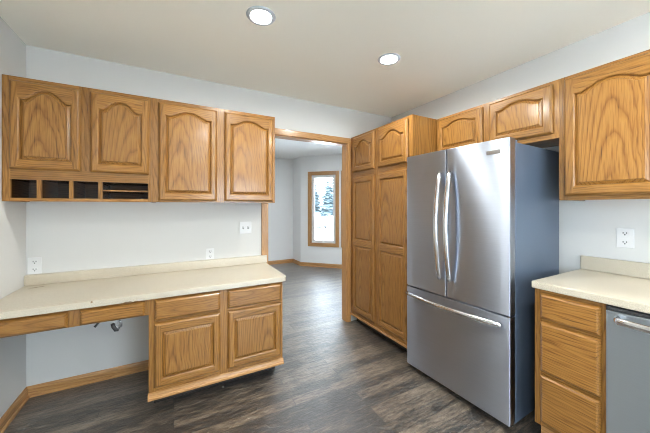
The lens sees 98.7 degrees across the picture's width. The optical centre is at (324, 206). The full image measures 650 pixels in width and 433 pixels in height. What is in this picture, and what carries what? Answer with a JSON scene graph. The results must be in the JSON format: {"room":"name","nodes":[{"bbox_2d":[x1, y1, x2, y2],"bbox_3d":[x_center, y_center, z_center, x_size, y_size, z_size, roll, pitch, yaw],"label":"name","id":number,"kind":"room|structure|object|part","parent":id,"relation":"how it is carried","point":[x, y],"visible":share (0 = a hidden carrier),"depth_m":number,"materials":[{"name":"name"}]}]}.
{"room":"kitchen","nodes":[
{"label":"kitchen","id":0,"kind":"room"},
{"bbox_2d":[0,17,25,417],"bbox_3d":[-1.545,0.102,0.840,0.100,2.469,9.750,0,0,-28],"label":"wall","id":1,"kind":"structure","parent":0,"point":[12,48],"depth_m":1.77,"materials":[{"name":"grey paint"}]},
{"bbox_2d":[0,387,28,432],"bbox_3d":[-0.649,1.300,-0.682,0.024,0.073,6.019,0,0,-28],"label":"baseboard","id":2,"kind":"structure","parent":1,"relation":"attached to","point":[13,410],"depth_m":1.78,"materials":[{"name":"brown wood"}]},
{"bbox_2d":[26,45,391,386],"bbox_3d":[0.194,0.102,3.253,5.258,2.469,0.097,0,0,-28],"label":"wall","id":3,"kind":"structure","parent":0,"point":[67,236],"depth_m":2.24,"materials":[{"name":"grey paint"}]},
{"bbox_2d":[28,257,41,274],"bbox_3d":[-2.053,0.419,1.976,0.074,0.118,0.012,0,0,-28],"label":"wall outlet","id":4,"kind":"object","parent":3,"relation":"attached to","point":[35,263],"visible":1,"depth_m":1.97,"materials":[{"name":"white plastic"}]},
{"bbox_2d":[2,74,152,202],"bbox_3d":[-1.673,-0.413,1.987,0.763,0.762,0.348,0,0,-28],"label":"upper cabinet","id":5,"kind":"object","parent":3,"relation":"attached to","point":[61,142],"visible":0.98,"depth_m":1.84,"materials":[{"name":"brown wood"}]},
{"bbox_3d":[-1.755,-0.499,1.758,0.333,0.538,0.024,0,0,-28],"label":"door","id":6,"kind":"part","parent":5,"relation":"part of","materials":[{"name":"brown wood"}]},
{"bbox_3d":[-1.753,-0.504,1.754,0.234,0.425,0.014,0,0,-28],"label":"panel","id":7,"kind":"part","parent":5,"relation":"part of","materials":[{"name":"brown wood"}]},
{"bbox_3d":[-1.419,-0.499,1.940,0.333,0.538,0.024,0,0,-28],"label":"door","id":8,"kind":"part","parent":5,"relation":"part of","materials":[{"name":"brown wood"}]},
{"bbox_3d":[-1.417,-0.504,1.937,0.234,0.425,0.014,0,0,-28],"label":"panel","id":9,"kind":"part","parent":5,"relation":"part of","materials":[{"name":"brown wood"}]},
{"bbox_2d":[103,191,147,193],"bbox_3d":[-1.479,-0.109,2.112,0.276,0.008,0.297,0,0,-28],"label":"shelf","id":10,"kind":"object","parent":5,"relation":"attached to","point":[104,192],"depth_m":2.09,"materials":[{"name":"brown wood"}]},
{"bbox_2d":[27,360,148,397],"bbox_3d":[-1.751,1.300,2.130,0.768,0.073,0.024,0,0,-28],"label":"baseboard","id":11,"kind":"structure","parent":3,"relation":"attached to","point":[101,375],"depth_m":2.10,"materials":[{"name":"brown wood"}]},
{"bbox_2d":[24,255,266,285],"bbox_3d":[-1.330,0.514,2.345,1.709,0.071,0.044,0,0,-28],"label":"backsplash","id":12,"kind":"structure","parent":3,"relation":"attached to","point":[80,275],"depth_m":2.23,"materials":[{"name":"beige laminate"}]},
{"bbox_2d":[206,248,213,259],"bbox_3d":[-1.040,0.429,2.526,0.068,0.098,0.012,0,0,-28],"label":"wall outlet","id":13,"kind":"object","parent":3,"relation":"attached to","point":[209,252],"visible":1,"depth_m":2.52,"materials":[{"name":"white plastic"}]},
{"bbox_2d":[152,98,274,202],"bbox_3d":[-0.927,-0.413,2.391,0.932,0.762,0.348,0,0,-28],"label":"upper cabinet","id":14,"kind":"object","parent":3,"relation":"attached to","point":[205,154],"visible":1,"depth_m":2.21,"materials":[{"name":"brown wood"}]},
{"bbox_3d":[-1.044,-0.405,2.144,0.404,0.725,0.024,0,0,-28],"label":"door","id":15,"kind":"part","parent":14,"relation":"part of","materials":[{"name":"brown wood"}]},
{"bbox_3d":[-1.042,-0.409,2.140,0.305,0.609,0.014,0,0,-28],"label":"panel","id":16,"kind":"part","parent":14,"relation":"part of","materials":[{"name":"brown wood"}]},
{"bbox_3d":[-0.637,-0.405,2.364,0.406,0.725,0.024,0,0,-28],"label":"door","id":17,"kind":"part","parent":14,"relation":"part of","materials":[{"name":"brown wood"}]},
{"bbox_3d":[-0.635,-0.409,2.361,0.307,0.609,0.014,0,0,-28],"label":"panel","id":18,"kind":"part","parent":14,"relation":"part of","materials":[{"name":"brown wood"}]},
{"bbox_2d":[240,222,250,233],"bbox_3d":[-0.759,0.203,2.673,0.108,0.112,0.022,0,0,-28],"label":"light switch","id":19,"kind":"object","parent":3,"relation":"attached to","point":[245,227],"visible":1,"depth_m":2.67,"materials":[{"name":"white plastic"}]},
{"bbox_2d":[261,128,350,321],"bbox_3d":[-0.188,0.274,3.037,1.047,2.125,0.118,0,0,-28],"label":"door frame","id":20,"kind":"structure","parent":3,"relation":"attached to","point":[264,206],"depth_m":3.22,"materials":[{"name":"brown wood"}]},
{"bbox_2d":[4,262,540,432],"bbox_3d":[0.788,1.376,2.105,5.408,0.080,9.750,0,0,-28],"label":"floor","id":21,"kind":"structure","parent":0,"point":[336,375],"depth_m":1.95,"materials":[{"name":"brown wood"}]},
{"bbox_2d":[148,282,283,402],"bbox_3d":[-0.872,0.963,2.255,0.905,0.746,0.640,0,0,-28],"label":"base cabinet","id":22,"kind":"object","parent":21,"relation":"on","point":[198,341],"visible":0.92,"depth_m":1.95,"materials":[{"name":"brown wood"}]},
{"bbox_2d":[0,255,285,337],"bbox_3d":[-1.188,0.585,2.083,1.709,0.214,0.642,0,0,-28],"label":"countertop","id":23,"kind":"structure","parent":22,"relation":"on","point":[44,293],"depth_m":1.87,"materials":[{"name":"beige laminate"}]},
{"bbox_3d":[-1.623,0.644,1.498,0.369,0.088,0.024,0,0,-28],"label":"drawer","id":24,"kind":"part","parent":23,"relation":"part of","materials":[{"name":"brown wood"}]},
{"bbox_3d":[-1.563,0.641,1.786,0.764,0.102,0.474,0,0,-28],"label":"desk drawer apron","id":25,"kind":"part","parent":23,"relation":"part of","materials":[{"name":"brown wood"}]},
{"bbox_3d":[-1.276,0.644,1.685,0.317,0.088,0.024,0,0,-28],"label":"drawer","id":26,"kind":"part","parent":23,"relation":"part of","materials":[{"name":"brown wood"}]},
{"bbox_2d":[111,319,121,331],"bbox_3d":[-1.293,0.733,1.732,0.059,0.080,0.027,0,0,-28],"label":"bracket","id":27,"kind":"object","parent":23,"relation":"attached to","point":[116,322],"visible":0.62,"depth_m":1.73,"materials":[{"name":"silver metal"}]},
{"bbox_3d":[-1.294,0.728,1.735,0.058,0.071,0.020,0,0,-28],"label":"bracket plate","id":28,"kind":"part","parent":27,"relation":"part of","materials":[{"name":"silver metal"}]},
{"bbox_3d":[-0.917,0.957,1.880,0.402,0.414,0.024,0,0,-28],"label":"door","id":29,"kind":"part","parent":22,"relation":"part of","materials":[{"name":"brown wood"}]},
{"bbox_3d":[-0.916,0.667,1.881,0.397,0.132,0.024,0,0,-28],"label":"drawer","id":30,"kind":"part","parent":22,"relation":"part of","materials":[{"name":"brown wood"}]},
{"bbox_3d":[-0.915,0.959,1.877,0.303,0.288,0.014,0,0,-28],"label":"panel","id":31,"kind":"part","parent":22,"relation":"part of","materials":[{"name":"brown wood"}]},
{"bbox_3d":[-0.725,1.214,1.985,0.905,0.041,0.022,0,0,-28],"label":"moulding","id":32,"kind":"part","parent":22,"relation":"part of","materials":[{"name":"brown wood"}]},
{"bbox_3d":[-0.520,0.667,2.095,0.400,0.132,0.024,0,0,-28],"label":"drawer","id":33,"kind":"part","parent":22,"relation":"part of","materials":[{"name":"brown wood"}]},
{"bbox_3d":[-0.520,0.957,2.095,0.400,0.414,0.024,0,0,-28],"label":"door","id":34,"kind":"part","parent":22,"relation":"part of","materials":[{"name":"brown wood"}]},
{"bbox_3d":[-0.518,0.959,2.091,0.301,0.288,0.014,0,0,-28],"label":"panel","id":35,"kind":"part","parent":22,"relation":"part of","materials":[{"name":"brown wood"}]},
{"bbox_2d":[350,114,436,351],"bbox_3d":[0.794,0.271,2.961,0.652,2.130,0.944,0,0,-28],"label":"pantry cabinet","id":36,"kind":"object","parent":21,"relation":"on","point":[379,155],"visible":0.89,"depth_m":2.71,"materials":[{"name":"brown wood"}]},
{"bbox_3d":[0.407,0.049,3.007,0.014,0.626,0.277,0,0,-28],"label":"panel","id":37,"kind":"part","parent":36,"relation":"part of","materials":[{"name":"brown wood"}]},
{"bbox_3d":[0.407,0.780,3.007,0.014,0.679,0.277,0,0,-28],"label":"panel","id":38,"kind":"part","parent":36,"relation":"part of","materials":[{"name":"brown wood"}]},
{"bbox_3d":[0.407,-0.580,3.007,0.014,0.265,0.277,0,0,-28],"label":"panel","id":39,"kind":"part","parent":36,"relation":"part of","materials":[{"name":"brown wood"}]},
{"bbox_3d":[0.410,0.426,3.009,0.024,1.510,0.376,0,0,-28],"label":"door","id":40,"kind":"part","parent":36,"relation":"part of","materials":[{"name":"brown wood"}]},
{"bbox_3d":[0.410,-0.579,3.009,0.024,0.386,0.376,0,0,-28],"label":"door","id":41,"kind":"part","parent":36,"relation":"part of","materials":[{"name":"brown wood"}]},
{"bbox_3d":[0.523,1.235,2.814,0.012,0.022,0.944,0,0,-28],"label":"moulding","id":42,"kind":"part","parent":36,"relation":"part of","materials":[{"name":"brown wood"}]},
{"bbox_3d":[0.621,0.049,2.613,0.014,0.626,0.303,0,0,-28],"label":"panel","id":43,"kind":"part","parent":36,"relation":"part of","materials":[{"name":"brown wood"}]},
{"bbox_3d":[0.621,0.780,2.613,0.014,0.679,0.303,0,0,-28],"label":"panel","id":44,"kind":"part","parent":36,"relation":"part of","materials":[{"name":"brown wood"}]},
{"bbox_3d":[0.621,-0.580,2.613,0.014,0.265,0.303,0,0,-28],"label":"panel","id":45,"kind":"part","parent":36,"relation":"part of","materials":[{"name":"brown wood"}]},
{"bbox_3d":[0.624,0.426,2.615,0.024,1.510,0.402,0,0,-28],"label":"door","id":46,"kind":"part","parent":36,"relation":"part of","materials":[{"name":"brown wood"}]},
{"bbox_3d":[0.624,-0.579,2.615,0.024,0.386,0.402,0,0,-28],"label":"door","id":47,"kind":"part","parent":36,"relation":"part of","materials":[{"name":"brown wood"}]},
{"bbox_2d":[406,137,558,426],"bbox_3d":[1.131,0.465,2.122,0.753,1.743,0.800,0,0,-30],"label":"refrigerator","id":48,"kind":"object","parent":21,"relation":"on","point":[483,217],"visible":1,"depth_m":1.82,"materials":[{"name":"silver metal"}]},
{"bbox_3d":[0.793,0.118,2.169,0.063,1.050,0.376,0,0,-30],"label":"door","id":49,"kind":"part","parent":48,"relation":"part of","materials":[{"name":"silver metal"}]},
{"bbox_3d":[0.811,0.140,2.005,0.082,0.772,0.034,0,0,-30],"label":"handle","id":50,"kind":"part","parent":48,"relation":"part of","materials":[{"name":"silver metal"}]},
{"bbox_3d":[0.852,0.140,1.936,0.082,0.772,0.034,0,0,-30],"label":"handle","id":51,"kind":"part","parent":48,"relation":"part of","materials":[{"name":"silver metal"}]},
{"bbox_3d":[0.841,0.702,1.957,0.079,0.032,0.737,0,0,-30],"label":"handle","id":52,"kind":"part","parent":48,"relation":"part of","materials":[{"name":"silver metal"}]},
{"bbox_3d":[0.900,0.970,1.986,0.063,0.633,0.800,0,0,-30],"label":"freezer drawer","id":53,"kind":"part","parent":48,"relation":"part of","materials":[{"name":"silver metal"}]},
{"bbox_3d":[0.997,0.118,1.822,0.063,1.050,0.418,0,0,-30],"label":"door","id":54,"kind":"part","parent":48,"relation":"part of","materials":[{"name":"silver metal"}]},
{"bbox_2d":[535,288,606,432],"bbox_3d":[1.532,0.899,1.607,0.644,0.876,0.298,0,0,-28],"label":"base cabinet","id":55,"kind":"object","parent":21,"relation":"on","point":[570,331],"visible":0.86,"depth_m":1.44,"materials":[{"name":"brown wood"}]},
{"bbox_3d":[1.264,1.069,1.451,0.024,0.265,0.253,0,0,-28],"label":"drawer","id":56,"kind":"part","parent":55,"relation":"part of","materials":[{"name":"brown wood"}]},
{"bbox_3d":[1.264,0.780,1.451,0.024,0.277,0.253,0,0,-28],"label":"drawer","id":57,"kind":"part","parent":55,"relation":"part of","materials":[{"name":"brown wood"}]},
{"bbox_3d":[1.264,0.554,1.451,0.024,0.141,0.253,0,0,-28],"label":"drawer","id":58,"kind":"part","parent":55,"relation":"part of","materials":[{"name":"brown wood"}]},
{"bbox_2d":[532,255,649,313],"bbox_3d":[2.039,0.395,0.672,0.647,0.130,2.438,0,0,-28],"label":"countertop","id":59,"kind":"structure","parent":55,"relation":"on","point":[615,282],"depth_m":1.54,"materials":[{"name":"beige laminate"}]},
{"bbox_2d":[606,304,649,432],"bbox_3d":[1.704,0.900,1.183,0.667,0.872,0.606,0,0,-28],"label":"dishwasher","id":60,"kind":"object","parent":21,"relation":"on","point":[627,330],"visible":0.99,"depth_m":1.25,"materials":[{"name":"grey metal"}]},
{"bbox_3d":[1.438,0.516,1.039,0.063,0.031,0.538,0,0,-28],"label":"handle","id":61,"kind":"part","parent":60,"relation":"part of","materials":[{"name":"silver metal"}]},
{"bbox_2d":[268,158,292,260],"bbox_3d":[-2.250,0.102,5.946,3.528,2.469,0.100,0,0,-28],"label":"wall","id":62,"kind":"structure","parent":0,"point":[280,213],"depth_m":6.56,"materials":[{"name":"white paint"}]},
{"bbox_2d":[268,259,292,264],"bbox_3d":[-2.265,1.294,5.868,3.428,0.085,0.024,0,0,-28],"label":"baseboard","id":63,"kind":"structure","parent":62,"relation":"attached to","point":[284,260],"depth_m":6.53,"materials":[{"name":"brown wood"}]},
{"bbox_2d":[293,157,300,261],"bbox_3d":[-0.612,0.102,6.522,0.100,2.469,0.450,0,0,-28],"label":"wall","id":64,"kind":"structure","parent":0,"point":[296,162],"depth_m":6.46,"materials":[{"name":"white paint"}]},
{"bbox_2d":[293,259,300,265],"bbox_3d":[-0.667,1.294,6.492,0.024,0.085,0.450,0,0,-28],"label":"baseboard","id":65,"kind":"structure","parent":64,"relation":"attached to","point":[294,260],"depth_m":6.47,"materials":[{"name":"brown wood"}]},
{"bbox_2d":[301,154,341,263],"bbox_3d":[0.706,0.102,5.980,2.588,2.469,0.100,0,0,17],"label":"wall","id":66,"kind":"structure","parent":0,"point":[312,254],"depth_m":6.20,"materials":[{"name":"white paint"}]},
{"bbox_2d":[300,262,341,268],"bbox_3d":[0.688,1.294,5.920,2.588,0.085,0.024,0,0,17],"label":"baseboard","id":67,"kind":"structure","parent":66,"relation":"attached to","point":[309,264],"depth_m":6.15,"materials":[{"name":"brown wood"}]},
{"bbox_2d":[308,171,338,246],"bbox_3d":[-0.028,0.056,6.183,0.713,1.660,0.108,0,0,17],"label":"window","id":68,"kind":"structure","parent":66,"relation":"in","point":[318,174],"depth_m":6.16,"materials":[{"name":"brown wood"}]},
{"bbox_3d":[-0.024,0.056,6.199,0.557,1.504,0.045,0,0,17],"label":"sash","id":69,"kind":"part","parent":68,"relation":"part of","materials":[{"name":"white plastic"}]},
{"bbox_2d":[341,171,341,247],"bbox_3d":[0.704,0.056,5.965,0.713,1.660,0.108,0,0,17],"label":"window","id":70,"kind":"structure","parent":66,"relation":"in","point":[341,171],"depth_m":6.01,"materials":[{"name":"brown wood"}]},
{"bbox_2d":[0,0,649,158],"bbox_3d":[0.788,-1.170,2.105,5.408,0.086,9.750,0,0,-28],"label":"ceiling","id":71,"kind":"structure","parent":0,"point":[327,52],"depth_m":1.88,"materials":[{"name":"white paint"}]},
{"bbox_2d":[246,6,275,25],"bbox_3d":[-0.380,-1.128,1.660,0.172,0.009,0.172,0,0,-28],"label":"recessed light","id":72,"kind":"object","parent":71,"relation":"in","point":[258,15],"visible":1,"depth_m":1.65,"materials":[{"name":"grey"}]},
{"bbox_2d":[378,53,400,64],"bbox_3d":[0.491,-1.128,2.144,0.172,0.009,0.172,0,0,-28],"label":"recessed light","id":73,"kind":"object","parent":71,"relation":"in","point":[388,58],"visible":1,"depth_m":2.13,"materials":[{"name":"white"}]},
{"bbox_2d":[392,12,649,273],"bbox_3d":[2.349,0.102,0.886,0.100,2.469,6.119,0,0,-28],"label":"wall","id":74,"kind":"structure","parent":0,"point":[587,227],"depth_m":1.89,"materials":[{"name":"grey paint"}]},
{"bbox_2d":[437,79,558,150],"bbox_3d":[1.372,-0.611,2.215,0.348,0.365,0.918,0,0,-28],"label":"upper cabinet","id":75,"kind":"object","parent":74,"relation":"attached to","point":[530,116],"visible":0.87,"depth_m":1.98,"materials":[{"name":"brown wood"}]},
{"bbox_3d":[1.114,-0.623,2.343,0.014,0.209,0.306,0,0,-28],"label":"panel","id":76,"kind":"part","parent":75,"relation":"part of","materials":[{"name":"brown wood"}]},
{"bbox_3d":[1.118,-0.617,2.345,0.024,0.313,0.421,0,0,-28],"label":"door","id":77,"kind":"part","parent":75,"relation":"part of","materials":[{"name":"brown wood"}]},
{"bbox_3d":[1.335,-0.623,1.936,0.014,0.209,0.292,0,0,-28],"label":"panel","id":78,"kind":"part","parent":75,"relation":"part of","materials":[{"name":"brown wood"}]},
{"bbox_3d":[1.338,-0.617,1.938,0.024,0.313,0.407,0,0,-28],"label":"door","id":79,"kind":"part","parent":75,"relation":"part of","materials":[{"name":"brown wood"}]},
{"bbox_2d":[559,49,649,200],"bbox_3d":[1.814,-0.416,1.401,0.348,0.755,0.934,0,0,-28],"label":"upper cabinet","id":80,"kind":"object","parent":74,"relation":"attached to","point":[604,110],"visible":1,"depth_m":1.54,"materials":[{"name":"brown wood"}]},
{"bbox_3d":[1.556,-0.417,1.527,0.014,0.583,0.296,0,0,-28],"label":"panel","id":81,"kind":"part","parent":80,"relation":"part of","materials":[{"name":"brown wood"}]},
{"bbox_2d":[580,255,649,278],"bbox_3d":[2.314,0.376,0.821,0.020,0.091,2.438,0,0,-28],"label":"backsplash","id":82,"kind":"structure","parent":74,"relation":"attached to","point":[613,266],"depth_m":1.73,"materials":[{"name":"beige laminate"}]},
{"bbox_2d":[616,228,633,248],"bbox_3d":[1.841,0.193,1.712,0.012,0.120,0.078,0,0,-28],"label":"wall outlet","id":83,"kind":"object","parent":74,"relation":"attached to","point":[624,236],"visible":1,"depth_m":1.71,"materials":[{"name":"white plastic"}]},
{"bbox_2d":[621,231,628,235],"bbox_3d":[1.837,0.166,1.710,0.003,0.027,0.034,0,0,-28],"label":"socket","id":84,"kind":"object","parent":83,"relation":"attached to","point":[623,233],"depth_m":1.71,"materials":[{"name":"grey plastic"}]},
{"bbox_2d":[621,240,628,244],"bbox_3d":[1.837,0.221,1.710,0.003,0.027,0.034,0,0,-28],"label":"socket","id":85,"kind":"object","parent":83,"relation":"attached to","point":[623,242],"depth_m":1.71,"materials":[{"name":"grey plastic"}]},
{"label":"outside","id":86,"kind":"structure","parent":0,"visible":0},
{"bbox_2d":[315,213,332,239],"bbox_3d":[12.075,3.036,40.672,180.000,0.200,180.000,0,0,-28],"label":"snow ground","id":87,"kind":"structure","parent":86,"point":[326,233],"depth_m":34.12,"materials":[{"name":"white snow"}]},
{"bbox_2d":[315,178,322,212],"bbox_3d":[-2.373,-2.314,61.552,4.919,10.500,5.216,0,0,-28],"label":"spruce tree","id":88,"kind":"object","parent":87,"relation":"on","point":[317,203],"visible":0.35,"depth_m":60.56,"materials":[{"name":"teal plant"}]},
{"bbox_2d":[316,179,332,222],"bbox_3d":[0.371,-1.464,50.004,4.842,8.800,4.890,0,0,-28],"label":"spruce tree","id":89,"kind":"object","parent":87,"relation":"on","point":[326,209],"visible":0.83,"depth_m":49.17,"materials":[{"name":"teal plant"}]}
]}

